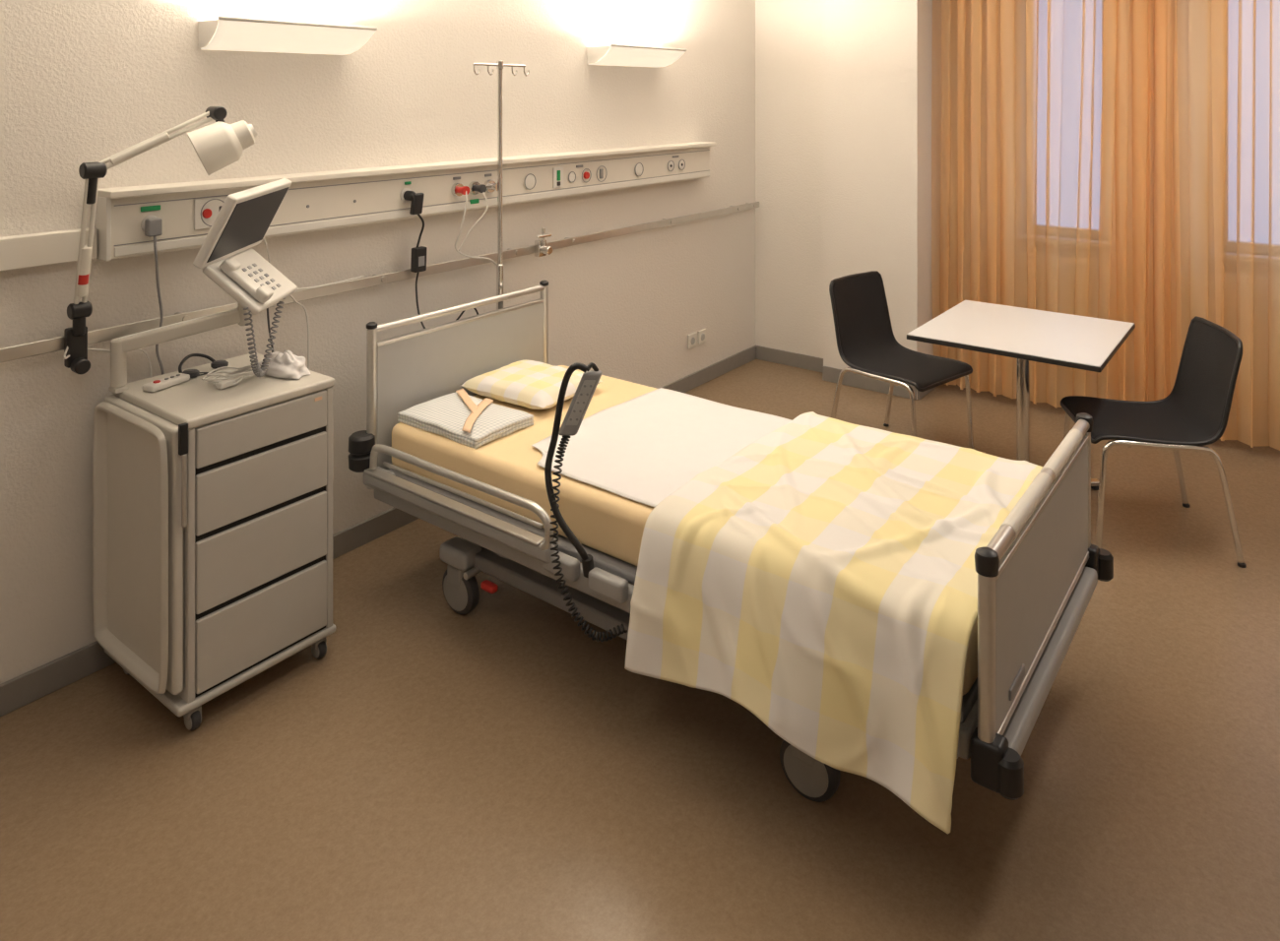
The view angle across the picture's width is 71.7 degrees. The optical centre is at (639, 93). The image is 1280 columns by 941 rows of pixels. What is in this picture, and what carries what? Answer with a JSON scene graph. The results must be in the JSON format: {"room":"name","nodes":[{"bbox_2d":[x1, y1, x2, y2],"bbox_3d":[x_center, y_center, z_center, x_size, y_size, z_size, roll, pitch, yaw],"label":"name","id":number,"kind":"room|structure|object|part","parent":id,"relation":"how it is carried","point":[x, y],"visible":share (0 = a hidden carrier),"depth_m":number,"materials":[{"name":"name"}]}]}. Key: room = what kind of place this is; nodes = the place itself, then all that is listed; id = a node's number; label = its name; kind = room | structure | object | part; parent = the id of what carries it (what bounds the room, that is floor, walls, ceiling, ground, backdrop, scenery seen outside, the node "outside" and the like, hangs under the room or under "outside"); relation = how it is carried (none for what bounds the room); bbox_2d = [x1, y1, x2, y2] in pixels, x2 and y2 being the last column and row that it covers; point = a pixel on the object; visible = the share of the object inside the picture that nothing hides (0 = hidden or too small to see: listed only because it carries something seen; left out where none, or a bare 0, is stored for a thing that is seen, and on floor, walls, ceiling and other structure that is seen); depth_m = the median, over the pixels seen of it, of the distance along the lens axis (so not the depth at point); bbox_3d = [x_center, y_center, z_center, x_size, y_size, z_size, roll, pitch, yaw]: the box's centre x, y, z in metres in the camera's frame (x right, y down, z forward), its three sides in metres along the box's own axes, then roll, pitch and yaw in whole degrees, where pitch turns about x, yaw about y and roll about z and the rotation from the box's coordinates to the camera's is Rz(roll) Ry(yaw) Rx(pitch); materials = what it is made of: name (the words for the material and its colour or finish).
{"room":"hospital room","nodes":[
{"label":"hospital room","id":0,"kind":"room"},
{"bbox_2d":[0,0,755,684],"bbox_3d":[-1.223,0.425,3.477,0.100,2.750,7.850,0,0,37],"label":"wall","id":1,"kind":"structure","parent":0,"point":[82,81],"depth_m":3.49,"materials":[{"name":"paint"}]},
{"bbox_2d":[0,227,97,271],"bbox_3d":[-2.579,0.463,1.575,0.043,0.095,2.940,0,0,37],"label":"wall panel","id":2,"kind":"object","parent":1,"relation":"attached to","point":[24,251],"visible":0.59,"depth_m":2.61,"materials":[{"name":"white plastic"}]},
{"bbox_2d":[197,15,377,55],"bbox_3d":[-1.260,-0.202,3.191,0.186,0.103,0.610,0,0,37],"label":"wall lamp","id":3,"kind":"object","parent":1,"relation":"attached to","point":[236,33],"visible":1,"depth_m":3.12,"materials":[{"name":"white plastic"}]},
{"bbox_2d":[0,345,756,716],"bbox_3d":[-1.353,1.755,3.212,0.015,0.090,7.070,0,0,37],"label":"baseboard","id":4,"kind":"structure","parent":1,"relation":"attached to","point":[22,690],"depth_m":2.77,"materials":[{"name":"plastic"}]},
{"bbox_2d":[0,201,759,362],"bbox_3d":[-1.074,0.745,3.534,0.068,0.040,6.120,0,0,37],"label":"rail","id":5,"kind":"object","parent":1,"relation":"attached to","point":[32,349],"visible":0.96,"depth_m":3.45,"materials":[{"name":"metal"}]},
{"bbox_2d":[63,106,256,378],"bbox_3d":[-1.482,0.620,2.763,0.526,1.160,0.285,0,0,-25],"label":"reading lamp","id":6,"kind":"object","parent":5,"relation":"attached to","point":[219,145],"visible":0.98,"depth_m":2.65,"materials":[{"name":"white plastic"}]},
{"bbox_3d":[-1.663,0.810,2.635,0.040,0.044,0.044,0,0,37],"label":"clamp knob","id":7,"kind":"part","parent":6,"relation":"part of","materials":[{"name":"black plastic"}]},
{"bbox_3d":[-1.642,0.432,2.609,0.088,0.417,0.014,0,0,32],"label":"arm","id":8,"kind":"part","parent":6,"relation":"part of","materials":[{"name":"white metal"}]},
{"bbox_3d":[-1.629,0.432,2.627,0.088,0.417,0.014,0,0,32],"label":"arm","id":9,"kind":"part","parent":6,"relation":"part of","materials":[{"name":"white metal"}]},
{"bbox_3d":[-1.473,0.134,2.703,0.339,0.174,0.013,0,0,-39],"label":"arm","id":10,"kind":"part","parent":6,"relation":"part of","materials":[{"name":"white metal"}]},
{"bbox_3d":[-1.473,0.153,2.703,0.339,0.174,0.013,0,0,-39],"label":"arm","id":11,"kind":"part","parent":6,"relation":"part of","materials":[{"name":"white metal"}]},
{"bbox_2d":[534,227,552,256],"bbox_3d":[-0.458,0.710,4.227,0.081,0.140,0.090,0,0,37],"label":"clamp","id":12,"kind":"object","parent":5,"relation":"attached to","point":[541,248],"visible":1,"depth_m":4.22,"materials":[{"name":"silver metal"}]},
{"bbox_3d":[-0.461,0.695,4.230,0.018,0.110,0.018,0,0,37],"label":"post","id":13,"kind":"part","parent":12,"relation":"part of","materials":[{"name":"silver metal"}]},
{"bbox_3d":[-0.445,0.745,4.218,0.050,0.040,0.040,0,0,37],"label":"knob","id":14,"kind":"part","parent":12,"relation":"part of","materials":[{"name":"silver metal"}]},
{"bbox_2d":[94,141,716,261],"bbox_3d":[-0.609,0.406,4.078,0.149,0.216,3.420,0,0,37],"label":"panel","id":15,"kind":"object","parent":1,"relation":"attached to","point":[317,201],"visible":0.91,"depth_m":3.51,"materials":[{"name":"white plastic"}]},
{"bbox_2d":[140,215,157,231],"bbox_3d":[-1.554,0.415,2.814,0.006,0.056,0.056,0,0,37],"label":"socket","id":16,"kind":"object","parent":15,"relation":"attached to","point":[143,218],"depth_m":2.80,"materials":[{"name":"white plastic"}]},
{"bbox_2d":[144,217,164,375],"bbox_3d":[-1.537,0.848,2.844,0.046,0.905,0.134,0,0,0],"label":"cable","id":17,"kind":"object","parent":15,"relation":"attached to","point":[153,226],"visible":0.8,"depth_m":2.80,"materials":[{"name":"grey plastic"}]},
{"bbox_3d":[-1.431,0.400,2.975,0.006,0.100,0.130,0,0,37],"label":"call plate","id":18,"kind":"part","parent":15,"relation":"part of","materials":[{"name":"white plastic"}]},
{"bbox_2d":[296,191,497,290],"bbox_3d":[-0.981,0.599,3.526,0.083,0.369,1.184,0,0,39],"label":"hose","id":19,"kind":"object","parent":15,"relation":"attached to","point":[457,250],"visible":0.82,"depth_m":3.79,"materials":[{"name":"white plastic"}]},
{"bbox_2d":[400,188,411,202],"bbox_3d":[-0.949,0.415,3.607,0.006,0.060,0.060,0,0,37],"label":"socket","id":20,"kind":"object","parent":15,"relation":"attached to","point":[403,190],"depth_m":3.59,"materials":[{"name":"white plastic"}]},
{"bbox_2d":[97,141,716,198],"bbox_3d":[-0.618,0.309,4.085,0.125,0.022,3.420,0,0,37],"label":"shelf","id":21,"kind":"object","parent":15,"relation":"attached to","point":[229,185],"depth_m":3.50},
{"bbox_2d":[403,191,478,328],"bbox_3d":[-0.808,0.873,3.640,0.312,0.955,0.127,0,0,-8],"label":"power adapter","id":22,"kind":"object","parent":15,"relation":"attached to","point":[418,254],"visible":0.63,"depth_m":3.63,"materials":[{"name":"black plastic"}]},
{"bbox_2d":[450,183,463,196],"bbox_3d":[-0.783,0.415,3.814,0.020,0.060,0.060,0,0,37],"label":"outlet","id":23,"kind":"object","parent":15,"relation":"attached to","point":[455,187],"depth_m":3.80,"materials":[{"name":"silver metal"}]},
{"bbox_2d":[468,181,480,194],"bbox_3d":[-0.725,0.415,3.890,0.020,0.060,0.060,0,0,37],"label":"outlet","id":24,"kind":"object","parent":15,"relation":"attached to","point":[473,185],"depth_m":3.87,"materials":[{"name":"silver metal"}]},
{"bbox_2d":[484,179,495,192],"bbox_3d":[-0.670,0.415,3.962,0.020,0.060,0.060,0,0,37],"label":"outlet","id":25,"kind":"object","parent":15,"relation":"attached to","point":[488,183],"depth_m":3.95,"materials":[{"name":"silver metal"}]},
{"bbox_2d":[552,166,563,188],"bbox_3d":[-0.400,0.410,4.328,0.006,0.100,0.070,0,0,37],"label":"socket","id":26,"kind":"object","parent":15,"relation":"attached to","point":[557,171],"depth_m":4.32,"materials":[{"name":"white plastic"}]},
{"bbox_2d":[557,170,560,181],"bbox_3d":[-0.399,0.400,4.327,0.010,0.050,0.022,0,0,37],"label":"switch","id":27,"kind":"object","parent":15,"relation":"attached to","point":[558,171],"depth_m":4.32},
{"bbox_2d":[568,172,575,182],"bbox_3d":[-0.340,0.415,4.407,0.006,0.048,0.048,0,0,37],"label":"socket","id":28,"kind":"object","parent":15,"relation":"attached to","point":[571,175],"depth_m":4.40,"materials":[{"name":"white plastic"}]},
{"bbox_2d":[599,168,603,178],"bbox_3d":[-0.200,0.415,4.590,0.008,0.050,0.022,0,0,37],"label":"switch","id":29,"kind":"object","parent":15,"relation":"attached to","point":[601,169],"depth_m":4.59,"materials":[{"name":"grey plastic"}]},
{"bbox_2d":[634,163,642,175],"bbox_3d":[-0.006,0.415,4.845,0.006,0.072,0.072,0,0,37],"label":"socket","id":30,"kind":"object","parent":15,"relation":"attached to","point":[638,167],"depth_m":4.84,"materials":[{"name":"white plastic"}]},
{"bbox_2d":[667,161,673,170],"bbox_3d":[0.175,0.415,5.083,0.006,0.060,0.060,0,0,37],"label":"socket","id":31,"kind":"object","parent":15,"relation":"attached to","point":[670,163],"depth_m":5.08,"materials":[{"name":"grey plastic"}]},
{"bbox_2d":[678,159,684,169],"bbox_3d":[0.242,0.415,5.171,0.006,0.060,0.060,0,0,37],"label":"socket","id":32,"kind":"object","parent":15,"relation":"attached to","point":[680,161],"depth_m":5.16,"materials":[{"name":"grey plastic"}]},
{"bbox_2d":[586,43,686,66],"bbox_3d":[-0.011,-0.202,4.830,0.186,0.103,0.670,0,0,37],"label":"wall lamp","id":33,"kind":"object","parent":1,"relation":"attached to","point":[612,54],"visible":1,"depth_m":4.73,"materials":[{"name":"white plastic"}]},
{"bbox_2d":[687,328,705,349],"bbox_3d":[0.351,1.508,5.446,0.017,0.085,0.194,0,0,37],"label":"wall socket","id":34,"kind":"object","parent":1,"relation":"attached to","point":[701,335],"visible":1,"depth_m":5.42,"materials":[{"name":"white plastic"}]},
{"bbox_3d":[0.316,1.508,5.404,0.014,0.085,0.084,0,0,37],"label":"plate","id":35,"kind":"part","parent":34,"relation":"part of","materials":[{"name":"white plastic"}]},
{"bbox_3d":[0.383,1.508,5.491,0.014,0.085,0.084,0,0,37],"label":"plate","id":36,"kind":"part","parent":34,"relation":"part of","materials":[{"name":"white plastic"}]},
{"bbox_2d":[0,359,1279,940],"bbox_3d":[0.897,1.850,1.862,5.430,0.100,7.850,0,0,37],"label":"floor","id":37,"kind":"structure","parent":0,"point":[498,770],"depth_m":2.32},
{"bbox_2d":[92,352,335,730],"bbox_3d":[-1.322,1.350,2.769,0.490,0.900,0.536,0,0,37],"label":"base cabinet","id":38,"kind":"object","parent":37,"relation":"on","point":[213,506],"visible":1,"depth_m":2.61,"materials":[{"name":"laminate"}]},
{"bbox_3d":[-1.603,0.907,2.723,0.050,0.015,0.040,0,0,37],"label":"post","id":39,"kind":"part","parent":38,"relation":"part of","materials":[{"name":"plastic"}]},
{"bbox_2d":[92,401,168,694],"bbox_3d":[-1.472,1.300,2.581,0.464,0.744,0.054,0,0,37],"label":"tray","id":40,"kind":"object","parent":38,"relation":"on","point":[130,460],"depth_m":2.59,"materials":[{"name":"plastic"}]},
{"bbox_2d":[103,394,188,695],"bbox_3d":[-1.451,1.292,2.591,0.479,0.755,0.033,0,0,37],"label":"tray","id":41,"kind":"object","parent":38,"relation":"on","point":[131,461],"depth_m":2.56,"materials":[{"name":"beige plastic"}]},
{"bbox_2d":[141,373,190,392],"bbox_3d":[-1.471,0.896,2.754,0.050,0.024,0.134,0,0,24],"label":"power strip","id":42,"kind":"object","parent":38,"relation":"on","point":[178,378],"visible":1,"depth_m":2.73,"materials":[{"name":"white plastic"}]},
{"bbox_2d":[178,353,228,378],"bbox_3d":[-1.431,0.883,2.893,0.103,0.056,0.167,0,0,37],"label":"headphones","id":43,"kind":"object","parent":38,"relation":"on","point":[215,364],"visible":0.84,"depth_m":2.90,"materials":[{"name":"black plastic"}]},
{"bbox_2d":[182,369,199,378],"bbox_3d":[-1.440,0.897,2.839,0.053,0.027,0.053,0,0,37],"label":"cushion","id":44,"kind":"object","parent":43,"relation":"on","point":[193,373],"depth_m":2.83,"materials":[{"name":"grey plastic"}]},
{"bbox_2d":[210,360,228,369],"bbox_3d":[-1.392,0.897,2.935,0.053,0.027,0.053,0,0,37],"label":"cushion","id":45,"kind":"object","parent":43,"relation":"on","point":[215,364],"depth_m":2.92,"materials":[{"name":"grey plastic"}]},
{"bbox_2d":[110,178,309,387],"bbox_3d":[-1.276,0.943,2.893,0.477,1.315,0.710,0,0,37],"label":"terminal","id":46,"kind":"object","parent":38,"relation":"on","point":[226,256],"visible":0.96,"depth_m":2.75,"materials":[{"name":"plastic"}]},
{"bbox_3d":[-1.441,0.745,2.791,0.352,0.106,0.036,0,0,-23],"label":"support arm","id":47,"kind":"part","parent":46,"relation":"part of","materials":[{"name":"plastic"}]},
{"bbox_2d":[192,178,291,268],"bbox_3d":[-1.254,0.404,2.815,0.131,0.238,0.364,0,0,5],"label":"monitor","id":48,"kind":"object","parent":46,"relation":"on","point":[245,217],"depth_m":2.75,"materials":[{"name":"white plastic"}]},
{"bbox_3d":[-1.178,0.763,2.769,0.037,0.247,0.240,0,0,5],"label":"coiled cord","id":49,"kind":"part","parent":46,"relation":"part of","materials":[{"name":"grey plastic"}]},
{"bbox_3d":[-1.313,1.712,2.785,0.485,0.025,0.500,0,0,37],"label":"plate","id":50,"kind":"part","parent":38,"relation":"part of","materials":[{"name":"plastic"}]},
{"bbox_2d":[201,365,260,389],"bbox_3d":[-1.284,0.889,2.799,0.132,0.038,0.179,0,0,37],"label":"cable bundle","id":51,"kind":"object","parent":38,"relation":"on","point":[246,370],"visible":0.9,"depth_m":2.77,"materials":[{"name":"white plastic"}]},
{"bbox_3d":[-1.124,1.585,2.654,0.020,0.206,0.412,0,0,37],"label":"drawer","id":52,"kind":"part","parent":38,"relation":"part of","materials":[{"name":"laminate"}]},
{"bbox_3d":[-1.124,1.363,2.654,0.020,0.202,0.412,0,0,37],"label":"drawer","id":53,"kind":"part","parent":38,"relation":"part of","materials":[{"name":"laminate"}]},
{"bbox_3d":[-1.124,1.159,2.654,0.020,0.171,0.412,0,0,37],"label":"drawer","id":54,"kind":"part","parent":38,"relation":"part of","materials":[{"name":"laminate"}]},
{"bbox_3d":[-1.124,0.999,2.654,0.020,0.113,0.412,0,0,37],"label":"drawer","id":55,"kind":"part","parent":38,"relation":"part of","materials":[{"name":"laminate"}]},
{"bbox_2d":[258,349,310,379],"bbox_3d":[-1.169,0.872,2.895,0.231,0.070,0.112,0,0,37],"label":"crumpled cloth","id":56,"kind":"object","parent":38,"relation":"on","point":[286,364],"visible":0.91,"depth_m":2.85,"materials":[{"name":"white fabric"}]},
{"bbox_2d":[348,280,1113,802],"bbox_3d":[0.191,1.319,2.961,2.371,0.963,1.179,0,0,37],"label":"hospital bed","id":57,"kind":"object","parent":37,"relation":"on","point":[1040,572],"visible":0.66,"depth_m":2.70,"materials":[{"name":"metal"}]},
{"bbox_3d":[-0.980,1.147,3.235,0.036,0.585,0.036,0,0,37],"label":"head post","id":58,"kind":"part","parent":57,"relation":"part of","materials":[{"name":"metal"}]},
{"bbox_3d":[-0.937,1.385,3.184,0.110,0.050,0.070,0,0,37],"label":"head corner plate","id":59,"kind":"part","parent":57,"relation":"part of","materials":[{"name":"grey paint"}]},
{"bbox_3d":[-0.617,1.370,2.903,0.900,0.050,0.040,0,0,37],"label":"rail plate","id":60,"kind":"part","parent":57,"relation":"part of","materials":[{"name":"grey paint"}]},
{"bbox_3d":[-0.704,1.163,3.597,0.024,0.475,0.880,0,0,37],"label":"head panel","id":61,"kind":"part","parent":57,"relation":"part of","materials":[{"name":"laminate"}]},
{"bbox_3d":[-0.704,0.921,3.597,0.028,0.014,0.880,0,0,37],"label":"head panel trim","id":62,"kind":"part","parent":57,"relation":"part of","materials":[{"name":"metal"}]},
{"bbox_3d":[-0.609,1.299,2.888,0.878,0.137,0.025,0,0,37],"label":"guard rail","id":63,"kind":"part","parent":57,"relation":"part of","materials":[{"name":"metal"}]},
{"bbox_3d":[-0.596,1.297,2.881,0.760,0.019,0.014,0,0,37],"label":"guard rail","id":64,"kind":"part","parent":57,"relation":"part of","materials":[{"name":"metal"}]},
{"bbox_2d":[397,388,533,448],"bbox_3d":[-0.637,1.181,3.249,0.428,0.057,0.293,0,0,37],"label":"gown","id":65,"kind":"object","parent":57,"relation":"on","point":[461,417],"visible":1,"depth_m":3.19,"materials":[{"name":"white fabric"}]},
{"bbox_2d":[472,60,529,310],"bbox_3d":[-0.582,0.647,3.886,0.105,1.585,0.337,0,0,37],"label":"pole","id":66,"kind":"object","parent":57,"relation":"attached to","point":[499,64],"visible":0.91,"depth_m":3.88,"materials":[{"name":"silver metal"}]},
{"bbox_2d":[460,360,602,409],"bbox_3d":[-0.431,1.164,3.559,0.440,0.090,0.380,0,0,34],"label":"pillow","id":67,"kind":"object","parent":57,"relation":"on","point":[531,384],"visible":0.91,"depth_m":3.46,"materials":[{"name":"fabric"}]},
{"bbox_3d":[-0.428,1.147,3.959,0.036,0.585,0.036,0,0,37],"label":"head post","id":68,"kind":"part","parent":57,"relation":"part of","materials":[{"name":"metal"}]},
{"bbox_2d":[544,362,627,642],"bbox_3d":[-0.162,1.169,2.549,0.177,0.729,0.256,0,0,-22],"label":"handset","id":69,"kind":"object","parent":57,"relation":"attached to","point":[590,379],"visible":1,"depth_m":2.62,"materials":[{"name":"black plastic"}]},
{"bbox_3d":[-0.211,1.085,2.593,0.132,0.560,0.136,0,0,-10],"label":"flexible arm","id":70,"kind":"part","parent":69,"relation":"part of","materials":[{"name":"black plastic"}]},
{"bbox_2d":[580,554,594,577],"bbox_3d":[-0.149,1.363,2.554,0.040,0.059,0.034,0,0,-26],"label":"socket","id":71,"kind":"object","parent":69,"relation":"attached to","point":[587,559],"depth_m":2.54,"materials":[{"name":"black plastic"}]},
{"bbox_2d":[531,387,791,507],"bbox_3d":[0.124,1.200,3.042,0.790,0.008,0.850,0,0,37],"label":"sheet","id":72,"kind":"object","parent":57,"relation":"on","point":[642,449],"visible":0.73,"depth_m":3.05,"materials":[{"name":"white fabric"}]},
{"bbox_3d":[0.179,1.390,2.975,2.080,0.030,0.950,0,0,37],"label":"mattress","id":73,"kind":"part","parent":57,"relation":"part of","materials":[{"name":"yellow fabric"}]},
{"bbox_3d":[0.187,1.292,2.985,2.080,0.167,0.935,0,0,37],"label":"mattress","id":74,"kind":"part","parent":57,"relation":"part of","materials":[{"name":"yellow fabric"}]},
{"bbox_2d":[624,411,1043,834],"bbox_3d":[0.646,1.344,2.598,0.916,0.406,1.222,0,0,37],"label":"duvet","id":75,"kind":"object","parent":57,"relation":"on","point":[819,579],"visible":0.88,"depth_m":2.25,"materials":[{"name":"fabric"}]},
{"bbox_3d":[0.750,1.215,1.917,0.032,0.370,0.040,0,0,37],"label":"foot post","id":76,"kind":"part","parent":57,"relation":"part of","materials":[{"name":"metal"}]},
{"bbox_3d":[0.872,1.363,2.051,0.008,0.025,0.120,0,0,37],"label":"foot control plate","id":77,"kind":"part","parent":57,"relation":"part of","materials":[{"name":"grey plastic"}]},
{"bbox_3d":[1.060,1.228,2.323,0.028,0.345,0.980,0,0,37],"label":"foot panel","id":78,"kind":"part","parent":57,"relation":"part of","materials":[{"name":"laminate"}]},
{"bbox_3d":[1.060,1.051,2.323,0.032,0.014,0.980,0,0,37],"label":"foot panel trim","id":79,"kind":"part","parent":57,"relation":"part of","materials":[{"name":"metal"}]},
{"bbox_3d":[1.060,1.405,2.323,0.036,0.020,0.980,0,0,37],"label":"foot panel trim","id":80,"kind":"part","parent":57,"relation":"part of","materials":[{"name":"metal"}]},
{"bbox_3d":[1.369,1.215,2.729,0.032,0.370,0.040,0,0,37],"label":"foot post","id":81,"kind":"part","parent":57,"relation":"part of","materials":[{"name":"metal"}]},
{"bbox_2d":[829,270,973,448],"bbox_3d":[1.291,1.378,4.457,0.524,0.848,0.579,0,0,-40],"label":"chair","id":82,"kind":"object","parent":37,"relation":"on","point":[866,343],"visible":0.93,"depth_m":4.53,"materials":[{"name":"black plastic"}]},
{"bbox_3d":[1.117,1.578,4.290,0.034,0.448,0.527,0,0,-40],"label":"leg frame","id":83,"kind":"part","parent":82,"relation":"part of","materials":[{"name":"silver metal"}]},
{"bbox_3d":[1.291,1.169,4.457,0.476,0.430,0.579,0,0,-40],"label":"shell edge frame","id":84,"kind":"part","parent":82,"relation":"part of","materials":[{"name":"black plastic"}]},
{"bbox_3d":[1.290,1.172,4.458,0.457,0.417,0.571,0,0,-40],"label":"seat and shell","id":85,"kind":"part","parent":82,"relation":"part of","materials":[{"name":"black plastic"}]},
{"bbox_3d":[1.488,1.578,4.598,0.034,0.448,0.527,0,0,-40],"label":"leg frame","id":86,"kind":"part","parent":82,"relation":"part of","materials":[{"name":"silver metal"}]},
{"bbox_2d":[906,300,1135,490],"bbox_3d":[1.726,1.429,3.990,0.770,0.742,0.820,0,0,37],"label":"square table","id":87,"kind":"object","parent":37,"relation":"on","point":[1025,335],"visible":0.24,"depth_m":3.96,"materials":[{"name":"white laminate"},{"name":"black plastic"},{"name":"chrome"}]},
{"bbox_2d":[1060,316,1246,568],"bbox_3d":[2.104,1.378,3.659,0.579,0.848,0.524,0,0,10],"label":"chair","id":88,"kind":"object","parent":37,"relation":"on","point":[1194,416],"visible":0.91,"depth_m":3.61,"materials":[{"name":"black plastic"}]},
{"bbox_3d":[2.130,1.578,3.900,0.527,0.448,0.034,0,0,10],"label":"leg frame","id":89,"kind":"part","parent":88,"relation":"part of","materials":[{"name":"silver metal"}]},
{"bbox_3d":[2.105,1.172,3.659,0.571,0.417,0.457,0,0,10],"label":"seat and shell","id":90,"kind":"part","parent":88,"relation":"part of","materials":[{"name":"black plastic"}]},
{"bbox_3d":[2.104,1.169,3.659,0.579,0.430,0.476,0,0,10],"label":"shell edge frame","id":91,"kind":"part","parent":88,"relation":"part of","materials":[{"name":"black plastic"}]},
{"bbox_3d":[2.044,1.578,3.425,0.527,0.448,0.034,0,0,10],"label":"leg frame","id":92,"kind":"part","parent":88,"relation":"part of","materials":[{"name":"silver metal"}]},
{"bbox_2d":[755,0,823,358],"bbox_3d":[1.216,0.425,6.126,0.570,2.750,0.680,0,0,37],"label":"wall","id":93,"kind":"structure","parent":0,"point":[789,33],"depth_m":5.88,"materials":[{"name":"paint"}]},
{"bbox_2d":[756,345,823,372],"bbox_3d":[1.011,1.755,5.845,0.555,0.090,0.015,0,0,37],"label":"baseboard","id":94,"kind":"structure","parent":93,"relation":"attached to","point":[790,358],"depth_m":5.85,"materials":[{"name":"plastic"}]},
{"bbox_2d":[823,0,933,399],"bbox_3d":[1.639,0.425,5.716,0.600,2.750,0.820,0,0,37],"label":"wall column","id":95,"kind":"structure","parent":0,"point":[877,53],"depth_m":5.36,"materials":[{"name":"paint"}]},
{"bbox_2d":[822,366,916,399],"bbox_3d":[1.386,1.755,5.384,0.600,0.090,0.015,0,0,37],"label":"baseboard","id":96,"kind":"structure","parent":95,"relation":"attached to","point":[830,374],"depth_m":5.40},
{"bbox_2d":[917,387,934,399],"bbox_3d":[1.823,1.755,5.450,0.015,0.090,0.620,0,0,37],"label":"baseboard","id":97,"kind":"structure","parent":95,"relation":"attached to","point":[921,395],"depth_m":5.24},
{"bbox_3d":[0.897,-1.000,1.862,5.430,0.100,7.850,0,0,37],"label":"ceiling","id":98,"kind":"structure","parent":0,"visible":0},
{"bbox_3d":[3.292,-0.905,4.230,3.790,0.090,0.060,0,0,37],"label":"track rail","id":99,"kind":"object","parent":98,"relation":"attached to","visible":0},
{"bbox_2d":[931,0,1002,396],"bbox_3d":[1.953,0.445,5.250,0.454,2.610,0.112,0,0,37],"label":"sheer curtain","id":100,"kind":"object","parent":99,"relation":"hanging from","point":[965,33],"visible":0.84,"depth_m":5.25,"materials":[{"name":"orange fabric"}]},
{"bbox_2d":[1000,0,1215,408],"bbox_3d":[2.525,0.445,4.813,1.103,2.610,0.097,0,0,37],"label":"sheer curtain","id":101,"kind":"object","parent":99,"relation":"hanging from","point":[1058,57],"visible":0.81,"depth_m":4.86,"materials":[{"name":"orange fabric"}]},
{"bbox_2d":[1115,0,1181,401],"bbox_3d":[2.669,0.445,4.695,0.344,2.610,0.099,0,0,33],"label":"sheer curtain","id":102,"kind":"object","parent":99,"relation":"hanging from","point":[1156,388],"visible":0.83,"depth_m":4.68,"materials":[{"name":"orange fabric"}]},
{"bbox_2d":[1211,0,1279,450],"bbox_3d":[3.835,0.445,3.815,2.318,2.610,0.097,0,0,37],"label":"sheer curtain","id":103,"kind":"object","parent":99,"relation":"hanging from","point":[1245,33],"visible":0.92,"depth_m":4.41,"materials":[{"name":"orange fabric"}]}
]}

